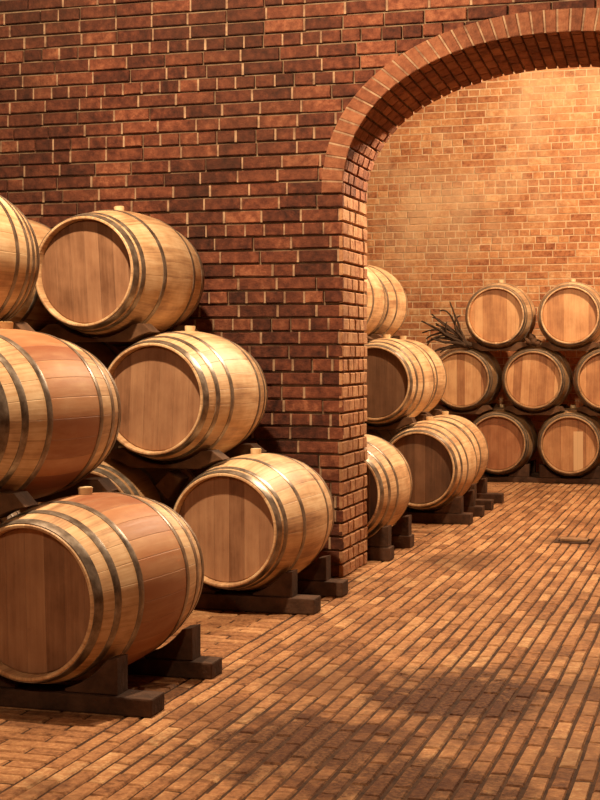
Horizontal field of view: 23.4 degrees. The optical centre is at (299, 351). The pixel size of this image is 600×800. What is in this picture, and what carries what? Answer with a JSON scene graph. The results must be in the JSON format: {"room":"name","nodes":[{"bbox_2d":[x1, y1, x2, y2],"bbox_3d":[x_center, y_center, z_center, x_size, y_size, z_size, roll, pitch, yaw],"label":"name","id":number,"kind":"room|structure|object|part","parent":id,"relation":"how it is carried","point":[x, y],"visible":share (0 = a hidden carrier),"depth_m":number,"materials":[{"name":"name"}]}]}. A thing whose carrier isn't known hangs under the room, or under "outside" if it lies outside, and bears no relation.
{"room":"wine cellar","nodes":[
{"label":"wine cellar","id":0,"kind":"room"},
{"bbox_2d":[0,0,599,576],"bbox_3d":[1.118,-1.110,8.322,8.612,4.800,0.606,0,0,17],"label":"wall","id":1,"kind":"structure","parent":0,"point":[254,130],"depth_m":8.45,"materials":[{"name":"brick"}]},
{"bbox_2d":[0,481,599,799],"bbox_3d":[0.775,1.389,7.186,9.000,0.203,17.620,0,0,17],"label":"floor","id":2,"kind":"structure","parent":0,"point":[463,664],"depth_m":5.42,"materials":[{"name":"brick"}]},
{"bbox_2d":[0,654,163,717],"bbox_3d":[-1.678,1.192,5.518,2.445,0.196,0.130,0,0,17],"label":"cradle","id":3,"kind":"object","parent":2,"relation":"on","point":[106,691],"visible":0.87,"depth_m":5.19,"materials":[{"name":"brown wood"}]},
{"bbox_2d":[0,511,19,523],"bbox_3d":[-1.525,0.879,5.796,0.690,0.718,0.916,0,0,21],"label":"wine barrel","id":4,"kind":"object","parent":3,"relation":"on","point":[2,520],"visible":0.02,"depth_m":5.98,"materials":[{"name":"brown wood"}]},
{"bbox_2d":[0,491,37,517],"bbox_3d":[-1.283,0.564,5.401,0.628,0.099,0.110,0,0,17],"label":"saddle","id":5,"kind":"object","parent":4,"relation":"on","point":[11,502],"visible":1,"depth_m":5.28,"materials":[{"name":"brown wood"}]},
{"bbox_2d":[0,321,120,498],"bbox_3d":[-1.169,0.239,5.690,0.690,0.719,0.916,0,0,21],"label":"wine barrel","id":6,"kind":"object","parent":5,"relation":"on","point":[60,406],"visible":0.95,"depth_m":5.49,"materials":[{"name":"brown wood"}]},
{"bbox_2d":[13,322,35,331],"bbox_3d":[-1.419,-0.076,6.088,0.647,0.099,0.110,0,0,17],"label":"saddle","id":7,"kind":"object","parent":6,"relation":"on","point":[17,325],"visible":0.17,"depth_m":5.99,"materials":[{"name":"brown wood"}]},
{"bbox_2d":[0,486,203,683],"bbox_3d":[-0.818,0.879,5.586,0.690,0.718,0.916,0,0,21],"label":"wine barrel","id":8,"kind":"object","parent":3,"relation":"on","point":[88,579],"visible":0.96,"depth_m":5.22,"materials":[{"name":"brown wood"}]},
{"bbox_2d":[34,477,117,501],"bbox_3d":[-1.060,0.564,5.981,0.628,0.099,0.110,0,0,17],"label":"saddle","id":9,"kind":"object","parent":8,"relation":"on","point":[99,484],"visible":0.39,"depth_m":5.88,"materials":[{"name":"brown wood"}]},
{"bbox_2d":[128,624,221,678],"bbox_3d":[-1.502,1.192,6.112,2.445,0.196,0.130,0,0,17],"label":"cradle","id":10,"kind":"object","parent":2,"relation":"on","point":[181,657],"visible":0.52,"depth_m":5.76,"materials":[{"name":"brown wood"}]},
{"bbox_2d":[194,569,320,614],"bbox_3d":[-1.373,1.187,7.602,3.045,0.205,0.130,0,0,17],"label":"cradle","id":11,"kind":"object","parent":2,"relation":"on","point":[282,596],"visible":0.38,"depth_m":7.19,"materials":[{"name":"brown wood"}]},
{"bbox_2d":[18,502,37,512],"bbox_3d":[-1.682,0.861,7.975,0.690,0.718,0.916,0,0,19],"label":"wine barrel","id":12,"kind":"object","parent":11,"relation":"on","point":[25,508],"visible":0.02,"depth_m":7.65,"materials":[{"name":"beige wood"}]},
{"bbox_2d":[37,446,195,508],"bbox_3d":[-0.944,0.861,7.756,0.690,0.718,0.916,0,0,19],"label":"wine barrel","id":13,"kind":"object","parent":11,"relation":"on","point":[142,482],"visible":0.12,"depth_m":7.42,"materials":[{"name":"beige wood"}]},
{"bbox_2d":[111,441,121,451],"bbox_3d":[-1.224,0.542,8.121,0.660,0.093,0.110,0,0,17],"label":"saddle","id":14,"kind":"object","parent":13,"relation":"on","point":[117,443],"visible":0.02,"depth_m":8.00,"materials":[{"name":"brown wood"}]},
{"bbox_2d":[107,448,228,468],"bbox_3d":[-0.675,0.542,7.395,0.635,0.093,0.110,0,0,17],"label":"saddle","id":15,"kind":"object","parent":13,"relation":"on","point":[204,458],"visible":0.97,"depth_m":7.35,"materials":[{"name":"brown wood"}]},
{"bbox_2d":[107,326,267,462],"bbox_3d":[-0.594,0.220,7.653,0.690,0.719,0.916,0,0,19],"label":"wine barrel","id":16,"kind":"object","parent":15,"relation":"on","point":[189,392],"visible":0.85,"depth_m":7.29,"materials":[{"name":"brown wood"}]},
{"bbox_2d":[108,325,198,342],"bbox_3d":[-0.865,-0.099,8.015,0.640,0.093,0.110,0,0,17],"label":"saddle","id":17,"kind":"object","parent":16,"relation":"on","point":[178,327],"visible":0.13,"depth_m":7.90,"materials":[{"name":"brown wood"}]},
{"bbox_2d":[156,470,188,499],"bbox_3d":[-0.651,0.679,7.421,0.145,0.145,0.120,0,0,17],"label":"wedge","id":18,"kind":"object","parent":13,"relation":"on","point":[172,483],"visible":1,"depth_m":7.37,"materials":[{"name":"brown wood"}]},
{"bbox_2d":[173,448,334,590],"bbox_3d":[-0.229,0.861,7.545,0.690,0.718,0.916,0,0,19],"label":"wine barrel","id":19,"kind":"object","parent":11,"relation":"on","point":[255,518],"visible":0.89,"depth_m":7.17,"materials":[{"name":"brown wood"}]},
{"bbox_2d":[220,443,265,460],"bbox_3d":[-0.498,0.542,7.906,0.635,0.093,0.110,0,0,17],"label":"saddle","id":20,"kind":"object","parent":19,"relation":"on","point":[243,449],"visible":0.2,"depth_m":7.80,"materials":[{"name":"brown wood"}]},
{"bbox_2d":[221,555,347,596],"bbox_3d":[-1.219,1.187,8.120,3.045,0.205,0.130,0,0,17],"label":"cradle","id":21,"kind":"object","parent":2,"relation":"on","point":[316,579],"visible":0.25,"depth_m":7.68,"materials":[{"name":"brown wood"}]},
{"bbox_2d":[364,525,393,560],"bbox_3d":[0.260,1.184,9.089,0.650,0.212,0.130,0,0,17],"label":"cradle","id":22,"kind":"object","parent":2,"relation":"on","point":[379,547],"visible":0.41,"depth_m":8.96,"materials":[{"name":"brown wood"}]},
{"bbox_2d":[364,434,412,538],"bbox_3d":[0.350,0.861,9.375,0.690,0.718,0.916,0,0,17],"label":"wine barrel","id":23,"kind":"object","parent":22,"relation":"on","point":[389,486],"visible":0.35,"depth_m":9.04,"materials":[{"name":"brown wood"}]},
{"bbox_2d":[391,515,413,547],"bbox_3d":[0.430,1.184,9.664,0.650,0.212,0.130,0,0,17],"label":"cradle","id":24,"kind":"object","parent":2,"relation":"on","point":[402,536],"visible":0.41,"depth_m":9.54,"materials":[{"name":"brown wood"}]},
{"bbox_2d":[397,496,472,524],"bbox_3d":[0.216,1.187,11.209,2.240,0.205,0.130,0,0,17],"label":"cradle","id":25,"kind":"object","parent":2,"relation":"on","point":[453,513],"visible":0.28,"depth_m":10.89,"materials":[{"name":"brown wood"}]},
{"bbox_2d":[366,429,381,437],"bbox_3d":[0.321,0.861,11.460,0.690,0.718,0.916,0,0,17],"label":"wine barrel","id":26,"kind":"object","parent":25,"relation":"on","point":[368,431],"visible":0.02,"depth_m":11.45,"materials":[{"name":"beige wood"}]},
{"bbox_2d":[389,417,476,510],"bbox_3d":[1.007,0.861,11.256,0.690,0.718,0.916,0,0,17],"label":"wine barrel","id":27,"kind":"object","parent":25,"relation":"on","point":[441,458],"visible":0.73,"depth_m":10.86,"materials":[{"name":"brown wood"}]},
{"bbox_2d":[365,417,416,429],"bbox_3d":[0.587,0.543,11.099,0.605,0.092,0.110,0,0,17],"label":"saddle","id":28,"kind":"object","parent":27,"relation":"on","point":[405,421],"visible":0.6,"depth_m":11.00,"materials":[{"name":"brown wood"}]},
{"bbox_2d":[364,334,434,425],"bbox_3d":[0.681,0.221,11.353,0.690,0.718,0.916,0,0,17],"label":"wine barrel","id":29,"kind":"object","parent":28,"relation":"on","point":[400,383],"visible":0.7,"depth_m":10.95,"materials":[{"name":"brown wood"}]},
{"bbox_2d":[367,334,383,340],"bbox_3d":[0.398,-0.097,11.718,0.640,0.092,0.110,0,0,17],"label":"saddle","id":30,"kind":"object","parent":29,"relation":"on","point":[374,336],"visible":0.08,"depth_m":11.60,"materials":[{"name":"brown wood"}]},
{"bbox_2d":[369,414,429,425],"bbox_3d":[0.741,0.543,11.617,0.605,0.092,0.110,0,0,17],"label":"saddle","id":31,"kind":"object","parent":27,"relation":"on","point":[421,417],"visible":0.09,"depth_m":11.50,"materials":[{"name":"brown wood"}]},
{"bbox_2d":[407,489,484,516],"bbox_3d":[0.369,1.187,11.727,2.240,0.205,0.130,0,0,17],"label":"cradle","id":32,"kind":"object","parent":2,"relation":"on","point":[470,506],"visible":0.12,"depth_m":11.38,"materials":[{"name":"brown wood"}]},
{"bbox_2d":[463,483,493,509],"bbox_3d":[0.506,1.186,12.197,2.235,0.207,0.130,0,0,17],"label":"cradle","id":33,"kind":"object","parent":2,"relation":"on","point":[488,503],"visible":0.12,"depth_m":11.85,"materials":[{"name":"brown wood"}]},
{"bbox_2d":[364,422,399,441],"bbox_3d":[0.550,0.861,12.476,0.690,0.718,0.916,0,0,17],"label":"wine barrel","id":34,"kind":"object","parent":33,"relation":"on","point":[386,434],"visible":0.02,"depth_m":12.14,"materials":[{"name":"beige wood"}]},
{"bbox_2d":[433,411,488,483],"bbox_3d":[1.231,0.861,12.275,0.690,0.718,0.916,0,0,17],"label":"wine barrel","id":35,"kind":"object","parent":33,"relation":"on","point":[469,428],"visible":0.27,"depth_m":12.07,"materials":[{"name":"brown wood"}]},
{"bbox_2d":[429,409,442,415],"bbox_3d":[0.970,0.544,12.644,0.600,0.094,0.110,0,0,17],"label":"saddle","id":36,"kind":"object","parent":35,"relation":"on","point":[434,412],"visible":0.09,"depth_m":12.53,"materials":[{"name":"brown wood"}]},
{"bbox_2d":[477,478,503,502],"bbox_3d":[0.665,1.186,12.734,2.235,0.207,0.130,0,0,17],"label":"cradle","id":37,"kind":"object","parent":2,"relation":"on","point":[482,493],"visible":0.12,"depth_m":12.41,"materials":[{"name":"brown wood"}]},
{"bbox_2d":[479,464,599,483],"bbox_3d":[2.355,1.200,14.361,3.050,0.180,0.130,0,0,17],"label":"cradle","id":38,"kind":"object","parent":2,"relation":"on","point":[546,475],"visible":0.53,"depth_m":14.30,"materials":[{"name":"brown wood"}]},
{"bbox_2d":[473,404,537,475],"bbox_3d":[2.059,0.891,14.751,0.690,0.718,0.916,0,0,15],"label":"wine barrel","id":39,"kind":"object","parent":38,"relation":"on","point":[511,438],"visible":0.73,"depth_m":14.35,"materials":[{"name":"beige wood"}]},
{"bbox_2d":[433,405,493,413],"bbox_3d":[1.635,0.579,14.575,0.620,0.087,0.110,0,0,17],"label":"saddle","id":40,"kind":"object","parent":39,"relation":"on","point":[484,408],"visible":0.82,"depth_m":14.51,"materials":[{"name":"brown wood"}]},
{"bbox_2d":[440,347,501,411],"bbox_3d":[1.714,0.259,14.854,0.690,0.718,0.916,0,0,15],"label":"wine barrel","id":41,"kind":"object","parent":40,"relation":"on","point":[474,376],"visible":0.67,"depth_m":14.46,"materials":[{"name":"beige wood"}]},
{"bbox_2d":[421,302,471,352],"bbox_3d":[1.460,-0.227,14.462,0.513,0.555,0.102,0,0,12],"label":"bundle","id":42,"kind":"object","parent":41,"relation":"on","point":[457,338],"visible":0.99,"depth_m":14.44,"materials":[{"name":"brown plant"}]},
{"bbox_2d":[537,405,599,476],"bbox_3d":[2.740,0.891,14.550,0.690,0.718,0.916,0,0,15],"label":"wine barrel","id":43,"kind":"object","parent":38,"relation":"on","point":[568,441],"visible":0.94,"depth_m":14.16,"materials":[{"name":"beige wood"}]},
{"bbox_2d":[504,406,564,414],"bbox_3d":[2.325,0.579,14.370,0.600,0.087,0.110,0,0,17],"label":"saddle","id":44,"kind":"object","parent":43,"relation":"on","point":[514,409],"visible":0.99,"depth_m":14.33,"materials":[{"name":"brown wood"}]},
{"bbox_2d":[502,342,572,412],"bbox_3d":[2.399,0.259,14.650,0.690,0.719,0.916,0,0,15],"label":"wine barrel","id":45,"kind":"object","parent":44,"relation":"on","point":[538,379],"visible":0.91,"depth_m":14.26,"materials":[{"name":"beige wood"}]},
{"bbox_2d":[472,342,528,350],"bbox_3d":[1.982,-0.053,14.472,0.605,0.087,0.110,0,0,17],"label":"saddle","id":46,"kind":"object","parent":45,"relation":"on","point":[518,345],"visible":0.94,"depth_m":14.41,"materials":[{"name":"brown wood"}]},
{"bbox_2d":[465,280,535,348],"bbox_3d":[2.045,-0.373,14.756,0.690,0.718,0.916,0,0,15],"label":"wine barrel","id":47,"kind":"object","parent":46,"relation":"on","point":[500,315],"visible":0.94,"depth_m":14.37,"materials":[{"name":"brown wood"}]},
{"bbox_2d":[524,333,541,346],"bbox_3d":[2.297,-0.117,14.296,0.172,0.140,0.092,0,0,17],"label":"stump","id":48,"kind":"object","parent":45,"relation":"on","point":[532,340],"visible":1,"depth_m":14.28,"materials":[{"name":"brown wood"}]},
{"bbox_3d":[3.430,0.891,14.345,0.690,0.718,0.916,0,0,15],"label":"wine barrel","id":49,"kind":"object","parent":38,"relation":"on","visible":0},
{"bbox_2d":[577,406,599,415],"bbox_3d":[3.011,0.579,14.167,0.610,0.087,0.110,0,0,17],"label":"saddle","id":50,"kind":"object","parent":49,"relation":"on","point":[584,409],"visible":1,"depth_m":14.17,"materials":[{"name":"brown wood"}]},
{"bbox_2d":[573,346,599,412],"bbox_3d":[3.080,0.259,14.449,0.690,0.718,0.916,0,0,15],"label":"wine barrel","id":51,"kind":"object","parent":50,"relation":"on","point":[586,378],"visible":1,"depth_m":14.09,"materials":[{"name":"beige wood"}]},
{"bbox_2d":[540,342,599,350],"bbox_3d":[2.666,-0.053,14.269,0.600,0.087,0.110,0,0,17],"label":"saddle","id":52,"kind":"object","parent":51,"relation":"on","point":[549,345],"visible":1,"depth_m":14.22,"materials":[{"name":"brown wood"}]},
{"bbox_2d":[537,279,599,348],"bbox_3d":[2.740,-0.373,14.550,0.690,0.718,0.916,0,0,15],"label":"wine barrel","id":53,"kind":"object","parent":52,"relation":"on","point":[568,314],"visible":0.91,"depth_m":14.16,"materials":[{"name":"brown wood"}]},
{"bbox_2d":[485,459,599,477],"bbox_3d":[2.520,1.200,14.917,3.050,0.180,0.130,0,0,17],"label":"cradle","id":54,"kind":"object","parent":2,"relation":"on","point":[533,473],"visible":0.07,"depth_m":14.90,"materials":[{"name":"brown wood"}]},
{"bbox_3d":[1.359,0.891,14.959,0.690,0.718,0.916,0,0,15],"label":"wine barrel","id":55,"kind":"object","parent":54,"relation":"on","visible":0},
{"bbox_2d":[443,403,499,407],"bbox_3d":[1.783,0.579,15.136,0.620,0.087,0.110,0,0,17],"label":"saddle","id":56,"kind":"object","parent":55,"relation":"on","point":[494,405],"visible":0.09,"depth_m":15.02,"materials":[{"name":"brown wood"}]},
{"bbox_2d":[554,537,592,544],"bbox_3d":[1.868,1.286,9.887,0.240,0.025,0.220,0,0,17],"label":"drain cover","id":57,"kind":"object","parent":2,"relation":"on","point":[574,540],"visible":1,"depth_m":9.86,"materials":[{"name":"brown metal"}]},
{"bbox_3d":[1.877,1.282,9.916,0.184,0.016,0.111,0,0,17],"label":"plate","id":58,"kind":"part","parent":57,"relation":"part of","materials":[{"name":"brown metal"}]},
{"bbox_2d":[364,65,599,471],"bbox_3d":[3.251,-1.110,15.534,8.600,4.800,0.205,0,0,17],"label":"wall","id":59,"kind":"structure","parent":0,"point":[490,181],"depth_m":15.78,"materials":[{"name":"brick"}]},
{"bbox_3d":[-1.643,-0.076,5.507,0.647,0.099,0.110,0,0,17],"label":"saddle","id":60,"kind":"object","parent":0,"visible":0},
{"bbox_2d":[0,195,39,320],"bbox_3d":[-1.525,-0.401,5.796,0.690,0.719,0.916,0,0,21],"label":"wine barrel","id":61,"kind":"object","parent":60,"relation":"on","point":[19,248],"visible":0.98,"depth_m":5.92,"materials":[{"name":"brown wood"}]},
{"bbox_3d":[-1.401,0.542,7.610,0.660,0.093,0.110,0,0,17],"label":"saddle","id":62,"kind":"object","parent":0,"visible":0},
{"bbox_2d":[71,334,120,368],"bbox_3d":[-1.313,0.220,7.866,0.690,0.718,0.916,0,0,19],"label":"wine barrel","id":63,"kind":"object","parent":62,"relation":"on","point":[106,353],"visible":0.08,"depth_m":7.80,"materials":[{"name":"beige wood"}]},
{"bbox_2d":[39,324,158,341],"bbox_3d":[-1.042,-0.099,7.504,0.640,0.093,0.110,0,0,17],"label":"saddle","id":64,"kind":"object","parent":63,"relation":"on","point":[135,332],"visible":0.89,"depth_m":7.45,"materials":[{"name":"brown wood"}]},
{"bbox_2d":[35,206,204,338],"bbox_3d":[-0.949,-0.421,7.758,0.690,0.719,0.916,0,0,19],"label":"wine barrel","id":65,"kind":"object","parent":64,"relation":"on","point":[102,273],"visible":0.9,"depth_m":7.40,"materials":[{"name":"brown wood"}]},
{"bbox_3d":[-1.594,-0.099,8.231,0.660,0.093,0.110,0,0,17],"label":"saddle","id":66,"kind":"object","parent":63,"relation":"on","visible":0},
{"bbox_2d":[7,219,61,331],"bbox_3d":[-1.629,-0.421,7.960,0.690,0.718,0.916,0,0,19],"label":"wine barrel","id":67,"kind":"object","parent":66,"relation":"on","point":[34,313],"visible":0.16,"depth_m":7.79,"materials":[{"name":"brown wood"}]},
{"bbox_3d":[0.245,-0.097,11.201,0.640,0.092,0.110,0,0,17],"label":"saddle","id":68,"kind":"object","parent":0,"visible":0},
{"bbox_2d":[364,267,386,334],"bbox_3d":[0.302,-0.419,11.465,0.690,0.718,0.916,0,0,17],"label":"wine barrel","id":69,"kind":"object","parent":68,"relation":"on","point":[376,295],"visible":0.19,"depth_m":11.31,"materials":[{"name":"brown wood"}]},
{"bbox_3d":[0.811,0.544,12.107,0.600,0.094,0.110,0,0,17],"label":"saddle","id":70,"kind":"object","parent":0,"visible":0},
{"bbox_2d":[399,336,446,411],"bbox_3d":[0.881,0.221,12.378,0.690,0.718,0.916,0,0,17],"label":"wine barrel","id":71,"kind":"object","parent":70,"relation":"on","point":[440,375],"visible":0.26,"depth_m":12.21,"materials":[{"name":"brown wood"}]},
{"bbox_3d":[0.456,-0.096,12.212,0.610,0.094,0.110,0,0,17],"label":"saddle","id":72,"kind":"object","parent":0,"visible":0},
{"bbox_2d":[367,265,407,336],"bbox_3d":[0.550,-0.419,12.476,0.690,0.718,0.916,0,0,17],"label":"wine barrel","id":73,"kind":"object","parent":72,"relation":"on","point":[395,314],"visible":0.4,"depth_m":12.21,"materials":[{"name":"brown wood"}]}
]}

